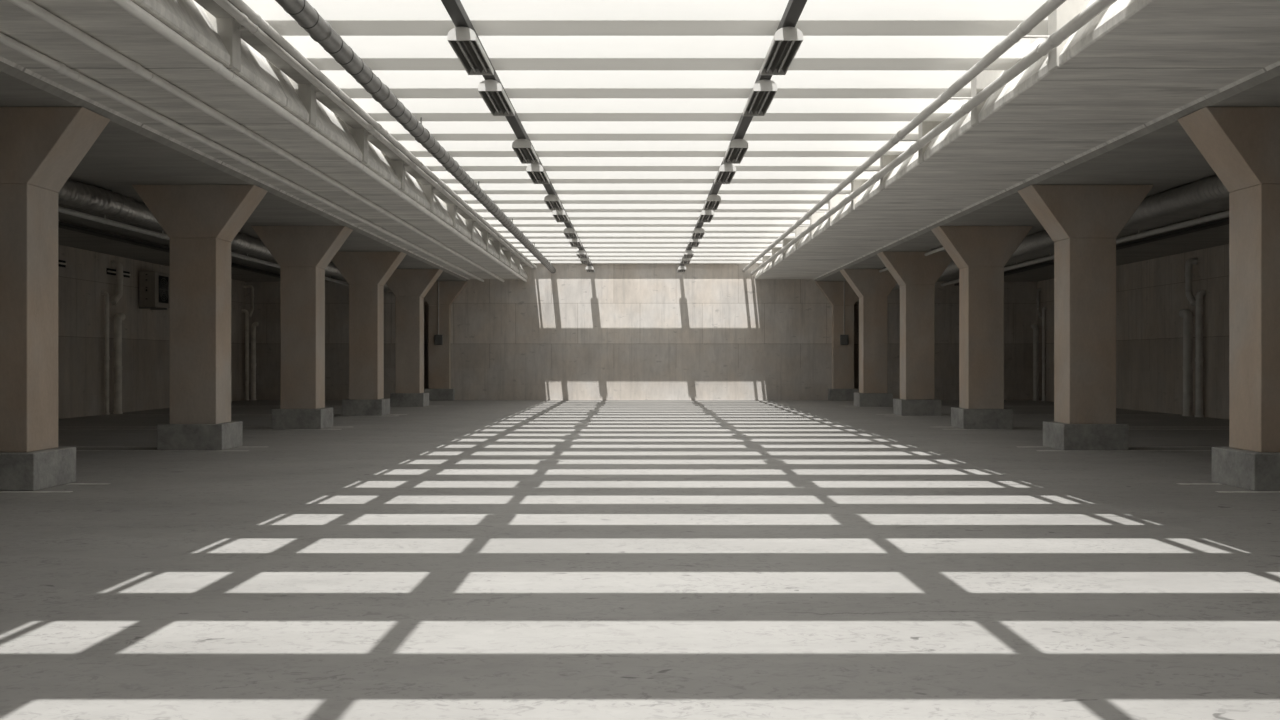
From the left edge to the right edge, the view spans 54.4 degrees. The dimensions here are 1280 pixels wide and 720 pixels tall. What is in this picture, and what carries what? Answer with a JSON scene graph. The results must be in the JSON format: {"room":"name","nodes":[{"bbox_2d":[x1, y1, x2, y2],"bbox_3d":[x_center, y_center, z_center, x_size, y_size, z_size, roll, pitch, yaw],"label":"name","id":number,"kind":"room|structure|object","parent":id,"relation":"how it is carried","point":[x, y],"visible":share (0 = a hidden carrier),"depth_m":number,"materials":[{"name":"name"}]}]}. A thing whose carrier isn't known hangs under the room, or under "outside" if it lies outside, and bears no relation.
{"room":"empty warehouse","nodes":[
{"label":"empty warehouse","id":0,"kind":"room"},
{"bbox_2d":[58,245,245,418],"bbox_3d":[-15.002,-0.748,20.000,0.200,4.525,54.400,0,0,0],"label":"wall","id":1,"kind":"structure","parent":0,"point":[81,303],"depth_m":34.95,"materials":[{"name":"grey concrete"}]},
{"bbox_2d":[58,260,66,266],"bbox_3d":[-14.877,-2.485,31.675,0.050,0.170,1.150,0,0,0],"label":"air vent","id":2,"kind":"object","parent":1,"relation":"in","point":[61,263],"visible":0.36,"depth_m":32.02,"materials":[{"name":"black metal"}]},
{"bbox_2d":[101,291,109,414],"bbox_3d":[-14.789,-0.204,34.450,0.208,3.438,0.156,0,0,0],"label":"riser pipe","id":3,"kind":"object","parent":1,"relation":"attached to","point":[106,357],"visible":1,"depth_m":34.40,"materials":[{"name":"grey metal"}]},
{"bbox_2d":[107,268,115,275],"bbox_3d":[-14.877,-2.478,34.962,0.050,0.170,0.529,0,0,0],"label":"air vent","id":4,"kind":"object","parent":1,"relation":"in","point":[113,272],"depth_m":35.03,"materials":[{"name":"black metal"}]},
{"bbox_2d":[110,261,123,304],"bbox_3d":[-14.736,-2.164,34.949,0.312,1.262,0.506,0,0,0],"label":"pipe","id":5,"kind":"object","parent":1,"relation":"attached to","point":[119,267],"visible":1,"depth_m":35.02,"materials":[{"name":"grey metal"}]},
{"bbox_2d":[123,271,130,277],"bbox_3d":[-14.877,-2.478,36.018,0.050,0.164,0.491,0,0,0],"label":"air vent","id":6,"kind":"object","parent":1,"relation":"in","point":[126,274],"depth_m":36.08,"materials":[{"name":"black metal"}]},
{"bbox_2d":[139,271,169,309],"bbox_3d":[-14.623,-2.080,37.472,0.560,1.100,1.156,0,0,0],"label":"air conditioner","id":7,"kind":"object","parent":1,"relation":"attached to","point":[154,287],"visible":1,"depth_m":36.93,"materials":[{"name":"beige metal"}]},
{"bbox_2d":[242,309,248,400],"bbox_3d":[-14.758,-0.190,46.550,0.270,3.410,0.160,0,0,0],"label":"riser pipe","id":8,"kind":"object","parent":1,"relation":"attached to","point":[243,310],"visible":1,"depth_m":46.51,"materials":[{"name":"grey metal"}]},
{"bbox_2d":[243,285,253,316],"bbox_3d":[-14.689,-2.214,46.696,0.407,1.191,0.122,0,0,0],"label":"pipe","id":9,"kind":"object","parent":1,"relation":"attached to","point":[244,286],"visible":1,"depth_m":46.66,"materials":[{"name":"grey metal"}]},
{"bbox_2d":[0,61,467,281],"bbox_3d":[-10.773,-3.785,19.900,8.660,1.650,54.200,0,0,0],"label":"ceiling","id":10,"kind":"structure","parent":0,"point":[125,154],"depth_m":20.63,"materials":[{"name":"concrete"}]},
{"bbox_2d":[58,218,279,277],"bbox_3d":[-12.152,-2.880,28.450,0.280,0.160,36.900,0,0,0],"label":"cable tray","id":11,"kind":"object","parent":10,"relation":"hanging from","point":[63,225],"visible":0.57,"depth_m":29.39,"materials":[{"name":"grey metal"}]},
{"bbox_2d":[58,206,348,285],"bbox_3d":[-10.902,-2.864,28.450,0.126,0.193,36.900,0,0,0],"label":"pipe","id":12,"kind":"object","parent":10,"relation":"hanging from","point":[104,220],"visible":0.5,"depth_m":26.82,"materials":[{"name":"grey metal"}]},
{"bbox_2d":[57,179,392,292],"bbox_3d":[-9.202,-2.721,29.447,0.444,0.479,34.919,0,0,0],"label":"flexible duct","id":13,"kind":"object","parent":10,"relation":"hanging from","point":[90,198],"visible":0.27,"depth_m":21.77,"materials":[{"name":"metal"}]},
{"bbox_2d":[0,400,1279,719],"bbox_3d":[0.048,1.639,20.000,30.300,0.253,54.400,0,0,0],"label":"floor","id":14,"kind":"structure","parent":0,"point":[442,559],"depth_m":8.95,"materials":[{"name":"concrete"}]},
{"bbox_2d":[0,107,109,490],"bbox_3d":[-7.548,-0.722,14.915,2.071,4.473,1.090,0,0,0],"label":"concrete column","id":15,"kind":"structure","parent":14,"relation":"on","point":[41,148],"depth_m":14.52,"materials":[{"name":"beige concrete"}]},
{"bbox_2d":[113,313,125,413],"bbox_3d":[-14.682,0.092,35.057,0.250,2.845,0.405,0,0,0],"label":"riser pipe","id":16,"kind":"object","parent":14,"relation":"on","point":[117,367],"visible":1,"depth_m":34.90,"materials":[{"name":"grey metal"}]},
{"bbox_2d":[132,185,267,449],"bbox_3d":[-7.548,-0.722,21.385,2.071,4.473,1.090,0,0,0],"label":"concrete column","id":17,"kind":"structure","parent":14,"relation":"on","point":[201,223],"depth_m":20.99,"materials":[{"name":"beige concrete"}]},
{"bbox_2d":[251,322,257,400],"bbox_3d":[-14.455,0.043,46.620,0.265,2.945,0.210,0,0,0],"label":"riser pipe","id":18,"kind":"object","parent":14,"relation":"on","point":[253,326],"visible":1,"depth_m":46.56,"materials":[{"name":"grey metal"}]},
{"bbox_2d":[251,226,352,428],"bbox_3d":[-7.548,-0.722,27.855,2.071,4.473,1.090,0,0,0],"label":"concrete column","id":19,"kind":"structure","parent":14,"relation":"on","point":[302,254],"depth_m":27.46,"materials":[{"name":"beige concrete"}]},
{"bbox_2d":[332,252,405,415],"bbox_3d":[-7.548,-0.722,34.325,2.071,4.473,1.090,0,0,0],"label":"concrete column","id":20,"kind":"structure","parent":14,"relation":"on","point":[366,274],"depth_m":33.93,"materials":[{"name":"beige concrete"}]},
{"bbox_2d":[386,269,442,406],"bbox_3d":[-7.548,-0.722,40.795,2.071,4.473,1.090,0,0,0],"label":"concrete column","id":21,"kind":"structure","parent":14,"relation":"on","point":[410,287],"depth_m":40.40,"materials":[{"name":"beige concrete"}]},
{"bbox_2d":[424,281,466,399],"bbox_3d":[-7.548,-0.722,46.780,2.071,4.473,0.440,0,0,0],"label":"pilaster","id":22,"kind":"object","parent":14,"relation":"on","point":[439,356],"visible":0.84,"depth_m":46.70,"materials":[{"name":"concrete"}]},
{"bbox_2d":[434,281,442,344],"bbox_3d":[-7.560,-1.758,46.638,0.300,2.385,0.125,0,0,0],"label":"switch box","id":23,"kind":"object","parent":22,"relation":"attached to","point":[438,339],"visible":1,"depth_m":46.59,"materials":[{"name":"grey"}]},
{"bbox_2d":[815,281,858,399],"bbox_3d":[7.643,-0.722,46.780,2.071,4.473,0.440,0,0,0],"label":"pilaster","id":24,"kind":"object","parent":14,"relation":"on","point":[842,355],"visible":0.86,"depth_m":46.70,"materials":[{"name":"concrete"}]},
{"bbox_2d":[840,281,847,344],"bbox_3d":[7.660,-1.758,46.638,0.300,2.385,0.125,0,0,0],"label":"switch box","id":25,"kind":"object","parent":24,"relation":"attached to","point":[843,338],"visible":1,"depth_m":46.59,"materials":[{"name":"grey metal"}]},
{"bbox_2d":[840,269,896,406],"bbox_3d":[7.643,-0.722,40.795,2.071,4.473,1.090,0,0,0],"label":"concrete column","id":26,"kind":"structure","parent":14,"relation":"on","point":[872,287],"depth_m":40.40,"materials":[{"name":"beige concrete"}]},
{"bbox_2d":[877,252,951,415],"bbox_3d":[7.643,-0.722,34.325,2.071,4.473,1.090,0,0,0],"label":"concrete column","id":27,"kind":"structure","parent":14,"relation":"on","point":[916,274],"depth_m":33.93,"materials":[{"name":"beige concrete"}]},
{"bbox_2d":[931,226,1032,428],"bbox_3d":[7.643,-0.722,27.855,2.071,4.473,1.090,0,0,0],"label":"concrete column","id":28,"kind":"structure","parent":14,"relation":"on","point":[981,254],"depth_m":27.46,"materials":[{"name":"beige concrete"}]},
{"bbox_2d":[1031,324,1038,400],"bbox_3d":[14.797,0.077,46.593,0.230,2.875,0.415,0,0,0],"label":"riser pipe","id":29,"kind":"object","parent":14,"relation":"on","point":[1034,327],"visible":1,"depth_m":46.43,"materials":[{"name":"grey metal"}]},
{"bbox_2d":[1018,185,1153,449],"bbox_3d":[7.643,-0.722,21.385,2.071,4.473,1.090,0,0,0],"label":"concrete column","id":30,"kind":"structure","parent":14,"relation":"on","point":[1084,223],"depth_m":20.99,"materials":[{"name":"beige concrete"}]},
{"bbox_2d":[1179,309,1193,415],"bbox_3d":[14.777,0.065,33.630,0.280,2.900,0.440,0,0,0],"label":"riser pipe","id":31,"kind":"object","parent":14,"relation":"on","point":[1186,314],"visible":1,"depth_m":33.46,"materials":[{"name":"grey metal"}]},
{"bbox_2d":[1178,107,1279,490],"bbox_3d":[7.643,-0.722,14.915,2.071,4.473,1.090,0,0,0],"label":"concrete column","id":32,"kind":"structure","parent":14,"relation":"on","point":[1241,145],"depth_m":14.62,"materials":[{"name":"beige concrete"}]},
{"bbox_2d":[246,264,1036,399],"bbox_3d":[0.048,-1.373,47.125,30.300,5.775,0.250,0,0,0],"label":"wall","id":33,"kind":"structure","parent":0,"point":[613,331],"depth_m":47.00,"materials":[{"name":"grey concrete"}]},
{"bbox_2d":[0,33,483,281],"bbox_3d":[-5.930,-2.990,20.750,0.106,0.117,52.500,0,0,0],"label":"pipe","id":34,"kind":"object","parent":33,"relation":"attached to","point":[56,66],"visible":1,"depth_m":15.80,"materials":[{"name":"grey metal"}]},
{"bbox_2d":[7,0,504,281],"bbox_3d":[-5.160,-2.990,20.750,0.110,0.119,52.500,0,0,0],"label":"pipe","id":35,"kind":"object","parent":33,"relation":"attached to","point":[30,7],"visible":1,"depth_m":14.18,"materials":[{"name":"grey metal"}]},
{"bbox_2d":[0,0,530,279],"bbox_3d":[-5.239,-3.408,19.900,2.428,0.785,54.200,0,0,0],"label":"ceiling","id":36,"kind":"structure","parent":33,"relation":"attached to","point":[205,24],"depth_m":15.33,"materials":[{"name":"concrete"}]},
{"bbox_3d":[0.048,-3.940,0.300,9.340,0.600,0.620,0,0,0],"label":"beam","id":37,"kind":"structure","parent":36,"relation":"on","visible":0},
{"bbox_2d":[441,0,592,265],"bbox_3d":[-1.827,-3.530,20.750,0.136,0.220,52.500,0,0,0],"label":"track","id":38,"kind":"object","parent":37,"relation":"hanging from","point":[455,9],"visible":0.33,"depth_m":15.14,"materials":[{"name":"grey metal"}]},
{"bbox_2d":[447,27,493,74],"bbox_3d":[-1.827,-3.345,13.520,0.292,0.140,1.560,0,0,0],"label":"strip light","id":39,"kind":"object","parent":38,"relation":"attached to","point":[464,41],"visible":1,"depth_m":13.36,"materials":[{"name":"white metal"}]},
{"bbox_2d":[478,79,514,115],"bbox_3d":[-1.827,-3.345,15.920,0.292,0.140,1.560,0,0,0],"label":"strip light","id":40,"kind":"object","parent":38,"relation":"attached to","point":[492,92],"visible":1,"depth_m":15.74,"materials":[{"name":"white metal"}]},
{"bbox_2d":[512,139,538,163],"bbox_3d":[-1.827,-3.345,19.970,0.292,0.140,1.560,0,0,0],"label":"strip light","id":41,"kind":"object","parent":38,"relation":"attached to","point":[523,148],"visible":1,"depth_m":19.80,"materials":[{"name":"white metal"}]},
{"bbox_2d":[526,164,549,183],"bbox_3d":[-1.827,-3.345,22.370,0.292,0.140,1.560,0,0,0],"label":"strip light","id":42,"kind":"object","parent":38,"relation":"attached to","point":[536,172],"visible":0.96,"depth_m":22.19,"materials":[{"name":"white metal"}]},
{"bbox_2d":[544,194,562,209],"bbox_3d":[-1.827,-3.345,26.420,0.292,0.140,1.560,0,0,0],"label":"strip light","id":43,"kind":"object","parent":38,"relation":"attached to","point":[552,201],"visible":1,"depth_m":26.20,"materials":[{"name":"white metal"}]},
{"bbox_2d":[552,210,568,221],"bbox_3d":[-1.827,-3.345,28.820,0.292,0.140,1.560,0,0,0],"label":"strip light","id":44,"kind":"object","parent":38,"relation":"attached to","point":[559,215],"visible":0.91,"depth_m":28.59,"materials":[{"name":"white metal"}]},
{"bbox_2d":[564,228,577,238],"bbox_3d":[-1.827,-3.345,32.870,0.292,0.140,1.560,0,0,0],"label":"strip light","id":45,"kind":"object","parent":38,"relation":"attached to","point":[570,233],"visible":1,"depth_m":32.66,"materials":[{"name":"white metal"}]},
{"bbox_2d":[569,238,581,246],"bbox_3d":[-1.827,-3.345,35.270,0.292,0.140,1.560,0,0,0],"label":"strip light","id":46,"kind":"object","parent":38,"relation":"attached to","point":[573,242],"visible":0.88,"depth_m":35.19,"materials":[{"name":"white metal"}]},
{"bbox_2d":[576,250,587,257],"bbox_3d":[-1.827,-3.345,39.320,0.292,0.140,1.560,0,0,0],"label":"strip light","id":47,"kind":"object","parent":38,"relation":"attached to","point":[580,253],"visible":1,"depth_m":38.84,"materials":[{"name":"white metal"}]},
{"bbox_2d":[580,258,590,263],"bbox_3d":[-1.827,-3.345,41.720,0.292,0.140,1.560,0,0,0],"label":"strip light","id":48,"kind":"object","parent":38,"relation":"attached to","point":[583,260],"visible":0.9,"depth_m":41.41,"materials":[{"name":"white metal"}]},
{"bbox_2d":[585,266,594,271],"bbox_3d":[-1.827,-3.345,45.770,0.292,0.140,1.560,0,0,0],"label":"strip light","id":49,"kind":"object","parent":38,"relation":"attached to","point":[588,268],"visible":1,"depth_m":45.02,"materials":[{"name":"white metal"}]},
{"bbox_2d":[679,0,806,265],"bbox_3d":[1.525,-3.530,20.750,0.136,0.220,52.500,0,0,0],"label":"track","id":50,"kind":"object","parent":37,"relation":"hanging from","point":[794,8],"visible":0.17,"depth_m":15.05,"materials":[{"name":"grey metal"}]},
{"bbox_2d":[677,266,685,271],"bbox_3d":[1.525,-3.345,45.770,0.292,0.140,1.560,0,0,0],"label":"strip light","id":51,"kind":"object","parent":50,"relation":"attached to","point":[680,268],"visible":1,"depth_m":45.34,"materials":[{"name":"white metal"}]},
{"bbox_2d":[680,258,690,263],"bbox_3d":[1.525,-3.345,41.720,0.292,0.140,1.560,0,0,0],"label":"strip light","id":52,"kind":"object","parent":50,"relation":"attached to","point":[684,260],"visible":0.84,"depth_m":41.35,"materials":[{"name":"white metal"}]},
{"bbox_2d":[683,250,693,257],"bbox_3d":[1.525,-3.345,39.320,0.292,0.140,1.560,0,0,0],"label":"strip light","id":53,"kind":"object","parent":50,"relation":"attached to","point":[688,253],"visible":1,"depth_m":38.84,"materials":[{"name":"white metal"}]},
{"bbox_2d":[688,239,699,246],"bbox_3d":[1.525,-3.345,35.270,0.292,0.140,1.560,0,0,0],"label":"strip light","id":54,"kind":"object","parent":50,"relation":"attached to","point":[692,242],"visible":0.88,"depth_m":35.28,"materials":[{"name":"white metal"}]},
{"bbox_2d":[691,228,704,238],"bbox_3d":[1.525,-3.345,32.870,0.292,0.140,1.560,0,0,0],"label":"strip light","id":55,"kind":"object","parent":50,"relation":"attached to","point":[698,233],"visible":1,"depth_m":32.64,"materials":[{"name":"white metal"}]},
{"bbox_2d":[698,210,713,221],"bbox_3d":[1.525,-3.345,28.820,0.292,0.140,1.560,0,0,0],"label":"strip light","id":56,"kind":"object","parent":50,"relation":"attached to","point":[706,215],"visible":0.93,"depth_m":28.62,"materials":[{"name":"white metal"}]},
{"bbox_2d":[703,194,720,209],"bbox_3d":[1.525,-3.345,26.420,0.292,0.140,1.560,0,0,0],"label":"strip light","id":57,"kind":"object","parent":50,"relation":"attached to","point":[712,202],"visible":1,"depth_m":26.19,"materials":[{"name":"white metal"}]},
{"bbox_2d":[714,164,735,183],"bbox_3d":[1.525,-3.345,22.370,0.292,0.140,1.560,0,0,0],"label":"strip light","id":58,"kind":"object","parent":50,"relation":"attached to","point":[726,172],"visible":0.96,"depth_m":22.19,"materials":[{"name":"white metal"}]},
{"bbox_2d":[723,139,747,163],"bbox_3d":[1.525,-3.345,19.970,0.292,0.140,1.560,0,0,0],"label":"strip light","id":59,"kind":"object","parent":50,"relation":"attached to","point":[737,148],"visible":1,"depth_m":19.81,"materials":[{"name":"white metal"}]},
{"bbox_2d":[743,79,776,115],"bbox_3d":[1.525,-3.345,15.920,0.292,0.140,1.560,0,0,0],"label":"strip light","id":60,"kind":"object","parent":50,"relation":"attached to","point":[763,92],"visible":1,"depth_m":15.75,"materials":[{"name":"white metal"}]},
{"bbox_2d":[760,27,802,74],"bbox_3d":[1.525,-3.345,13.520,0.292,0.140,1.560,0,0,0],"label":"strip light","id":61,"kind":"object","parent":50,"relation":"attached to","point":[786,42],"visible":1,"depth_m":13.36,"materials":[{"name":"white metal"}]},
{"bbox_2d":[110,0,526,281],"bbox_3d":[-4.315,-2.988,20.750,0.116,0.122,52.500,0,0,0],"label":"pipe","id":62,"kind":"object","parent":33,"relation":"attached to","point":[130,7],"visible":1,"depth_m":14.14,"materials":[{"name":"grey metal"}]},
{"bbox_2d":[213,0,533,268],"bbox_3d":[-4.119,-3.484,20.750,0.213,0.106,52.500,0,0,0],"label":"pipe","id":63,"kind":"object","parent":33,"relation":"attached to","point":[241,18],"visible":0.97,"depth_m":16.40,"materials":[{"name":"grey metal"}]},
{"bbox_2d":[230,0,536,267],"bbox_3d":[-3.962,-3.510,20.750,0.161,0.123,52.500,0,0,0],"label":"pipe","id":64,"kind":"object","parent":33,"relation":"attached to","point":[253,16],"visible":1,"depth_m":16.45,"materials":[{"name":"grey metal"}]},
{"bbox_2d":[424,302,428,388],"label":"door","id":65,"kind":"structure","parent":33,"relation":"in","point":[425,303],"depth_m":49.20,"materials":[{"name":"black metal"}]},
{"bbox_2d":[531,261,761,263],"bbox_3d":[0.048,-3.940,46.873,9.340,0.600,0.245,0,0,0],"label":"beam","id":66,"kind":"structure","parent":33,"relation":"attached to","point":[533,262],"depth_m":46.76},
{"bbox_2d":[854,302,858,388],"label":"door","id":67,"kind":"structure","parent":33,"relation":"in","point":[856,306],"depth_m":49.20,"materials":[{"name":"black metal"}]},
{"bbox_2d":[742,0,1065,271],"bbox_3d":[4.092,-3.385,20.750,0.466,0.132,52.500,0,0,0],"label":"pipe","id":68,"kind":"object","parent":33,"relation":"attached to","point":[1025,27],"visible":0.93,"depth_m":16.09,"materials":[{"name":"grey metal"}]},
{"bbox_2d":[751,0,1116,274],"bbox_3d":[4.246,-3.265,20.750,0.158,0.136,52.500,0,0,0],"label":"pipe","id":69,"kind":"object","parent":33,"relation":"attached to","point":[1054,40],"visible":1,"depth_m":15.40,"materials":[{"name":"grey metal"}]},
{"bbox_2d":[755,0,1279,279],"bbox_3d":[5.434,-3.408,19.900,2.228,0.785,54.200,0,0,0],"label":"ceiling","id":70,"kind":"structure","parent":33,"relation":"attached to","point":[1135,65],"depth_m":15.33,"materials":[{"name":"concrete"}]},
{"bbox_2d":[433,183,850,193],"bbox_3d":[0.048,-3.940,27.020,9.340,0.600,0.620,0,0,0],"label":"beam","id":71,"kind":"structure","parent":0,"point":[458,188],"depth_m":26.71,"materials":[{"name":"white concrete"}]},
{"bbox_2d":[457,194,827,203],"bbox_3d":[0.048,-3.940,28.690,9.340,0.600,0.620,0,0,0],"label":"beam","id":72,"kind":"structure","parent":0,"point":[468,198],"depth_m":28.38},
{"bbox_2d":[477,212,809,219],"bbox_3d":[0.048,-3.940,32.030,9.340,0.600,0.620,0,0,0],"label":"beam","id":73,"kind":"structure","parent":0,"point":[486,215],"depth_m":31.72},
{"bbox_2d":[493,227,794,232],"bbox_3d":[0.048,-3.940,35.370,9.340,0.600,0.620,0,0,0],"label":"beam","id":74,"kind":"structure","parent":0,"point":[499,229],"depth_m":35.06,"materials":[{"name":"white concrete"}]},
{"bbox_2d":[507,239,781,243],"bbox_3d":[0.048,-3.940,38.710,9.340,0.600,0.620,0,0,0],"label":"beam","id":75,"kind":"structure","parent":0,"point":[512,241],"depth_m":38.40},
{"bbox_2d":[527,257,761,260],"bbox_3d":[0.048,-3.940,45.390,9.340,0.600,0.620,0,0,0],"label":"beam","id":76,"kind":"structure","parent":0,"point":[529,258],"depth_m":45.09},
{"bbox_2d":[242,0,1047,35],"bbox_3d":[0.048,-3.940,13.660,9.340,0.600,0.620,0,0,0],"label":"skylight panel","id":77,"kind":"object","parent":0,"point":[346,17],"depth_m":13.35,"materials":[{"name":"white glass"}]},
{"bbox_2d":[518,249,771,252],"bbox_3d":[0.048,-3.940,42.050,9.340,0.600,0.620,0,0,0],"label":"beam","id":78,"kind":"structure","parent":0,"point":[520,250],"depth_m":41.74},
{"bbox_2d":[320,70,970,97],"bbox_3d":[0.048,-3.940,17.000,9.340,0.600,0.620,0,0,0],"label":"skylight panel","id":79,"kind":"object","parent":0,"point":[402,83],"depth_m":16.69,"materials":[{"name":"white glass"}]},
{"bbox_2d":[381,141,909,156],"bbox_3d":[0.048,-3.940,22.010,9.340,0.600,0.620,0,0,0],"label":"beam","id":80,"kind":"structure","parent":0,"point":[454,148],"depth_m":21.70,"materials":[{"name":"white"}]},
{"bbox_2d":[275,0,555,272],"bbox_3d":[-3.285,-3.454,20.750,0.236,0.373,52.500,0,0,0],"label":"pipe","id":81,"kind":"object","parent":80,"relation":"hanging from","point":[302,12],"visible":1,"depth_m":15.80,"materials":[{"name":"grey metal"}]},
{"bbox_2d":[376,121,917,140],"bbox_3d":[0.048,-3.940,20.340,9.340,0.600,0.620,0,0,0],"label":"beam","id":82,"kind":"structure","parent":0,"point":[440,130],"depth_m":20.03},
{"bbox_2d":[512,244,781,248],"bbox_3d":[0.048,-3.940,40.380,9.340,0.600,0.620,0,0,0],"label":"beam","id":83,"kind":"structure","parent":0,"point":[518,246],"depth_m":40.07,"materials":[{"name":"white"}]},
{"bbox_2d":[522,253,771,256],"bbox_3d":[0.048,-3.940,43.720,9.340,0.600,0.620,0,0,0],"label":"beam","id":84,"kind":"structure","parent":0,"point":[524,254],"depth_m":43.41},
{"bbox_2d":[335,98,959,120],"bbox_3d":[0.048,-3.940,18.670,9.340,0.600,0.620,0,0,0],"label":"skylight panel","id":85,"kind":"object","parent":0,"point":[429,109],"depth_m":18.36,"materials":[{"name":"white glass"}]},
{"bbox_2d":[500,233,794,238],"bbox_3d":[0.048,-3.940,37.040,9.340,0.600,0.620,0,0,0],"label":"beam","id":86,"kind":"structure","parent":0,"point":[505,235],"depth_m":36.73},
{"bbox_2d":[265,36,1030,69],"bbox_3d":[0.048,-3.940,15.330,9.340,0.600,0.620,0,0,0],"label":"skylight panel","id":87,"kind":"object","parent":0,"point":[377,52],"depth_m":15.02,"materials":[{"name":"white glass"}]},
{"bbox_2d":[416,157,879,170],"bbox_3d":[0.048,-3.940,23.680,9.340,0.600,0.620,0,0,0],"label":"beam","id":88,"kind":"structure","parent":0,"point":[467,163],"depth_m":23.37,"materials":[{"name":"white concrete"}]},
{"bbox_2d":[468,204,827,211],"bbox_3d":[0.048,-3.940,30.360,9.340,0.600,0.620,0,0,0],"label":"beam","id":89,"kind":"structure","parent":0,"point":[477,207],"depth_m":30.05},
{"bbox_2d":[486,220,809,226],"bbox_3d":[0.048,-3.940,33.700,9.340,0.600,0.620,0,0,0],"label":"beam","id":90,"kind":"structure","parent":0,"point":[494,223],"depth_m":33.39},
{"bbox_2d":[431,171,873,182],"bbox_3d":[0.048,-3.940,25.350,9.340,0.600,0.620,0,0,0],"label":"beam","id":91,"kind":"structure","parent":0,"point":[445,176],"depth_m":25.04,"materials":[{"name":"white concrete"}]},
{"bbox_2d":[815,66,1279,281],"bbox_3d":[10.867,-3.785,19.900,8.660,1.650,54.200,0,0,0],"label":"ceiling","id":92,"kind":"structure","parent":0,"point":[1161,154],"depth_m":20.86,"materials":[{"name":"concrete"}]},
{"bbox_2d":[924,246,943,255],"bbox_3d":[7.800,-2.895,31.090,0.120,0.120,5.660,0,0,0],"label":"conduit","id":93,"kind":"object","parent":92,"relation":"attached to","point":[931,251],"visible":0.43,"depth_m":32.88,"materials":[{"name":"silver metal"}]},
{"bbox_2d":[892,175,1229,290],"bbox_3d":[9.197,-2.744,29.450,0.426,0.433,34.900,0,0,0],"label":"flexible duct","id":94,"kind":"object","parent":92,"relation":"hanging from","point":[1211,189],"visible":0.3,"depth_m":21.43,"materials":[{"name":"silver metal"}]},
{"bbox_2d":[941,210,1228,285],"bbox_3d":[11.398,-2.866,28.450,0.136,0.188,36.900,0,0,0],"label":"pipe","id":95,"kind":"object","parent":92,"relation":"hanging from","point":[1223,214],"visible":0.44,"depth_m":27.65,"materials":[{"name":"grey metal"}]},
{"bbox_2d":[955,218,1228,285],"bbox_3d":[11.998,-2.880,28.450,0.280,0.160,36.900,0,0,0],"label":"pipe","id":96,"kind":"object","parent":92,"relation":"hanging from","point":[1221,222],"visible":0.44,"depth_m":28.73,"materials":[{"name":"grey metal"}]},
{"bbox_2d":[1037,244,1228,418],"bbox_3d":[15.098,-0.748,20.000,0.200,4.525,54.400,0,0,0],"label":"wall","id":97,"kind":"structure","parent":0,"point":[1150,294],"depth_m":35.64,"materials":[{"name":"grey concrete"}]},
{"bbox_2d":[1036,288,1041,317],"bbox_3d":[14.912,-2.117,46.424,0.152,1.137,0.376,0,0,0],"label":"pipe","id":98,"kind":"object","parent":97,"relation":"attached to","point":[1039,289],"visible":1,"depth_m":46.51,"materials":[{"name":"grey metal"}]},
{"bbox_2d":[1041,307,1045,400],"bbox_3d":[14.912,-0.225,45.950,0.160,3.480,0.160,0,0,0],"label":"riser pipe","id":99,"kind":"object","parent":97,"relation":"attached to","point":[1043,308],"visible":0.95,"depth_m":45.90,"materials":[{"name":"grey metal"}]},
{"bbox_2d":[1185,258,1197,305],"bbox_3d":[14.834,-2.095,33.371,0.307,1.309,0.453,0,0,0],"label":"pipe","id":100,"kind":"object","parent":97,"relation":"attached to","point":[1188,266],"visible":1,"depth_m":33.42,"materials":[{"name":"grey metal"}]},
{"bbox_2d":[1195,290,1205,416],"bbox_3d":[14.867,-0.170,33.050,0.240,3.370,0.220,0,0,0],"label":"riser pipe","id":101,"kind":"object","parent":97,"relation":"attached to","point":[1199,296],"visible":1,"depth_m":32.98,"materials":[{"name":"grey metal"}]}
]}

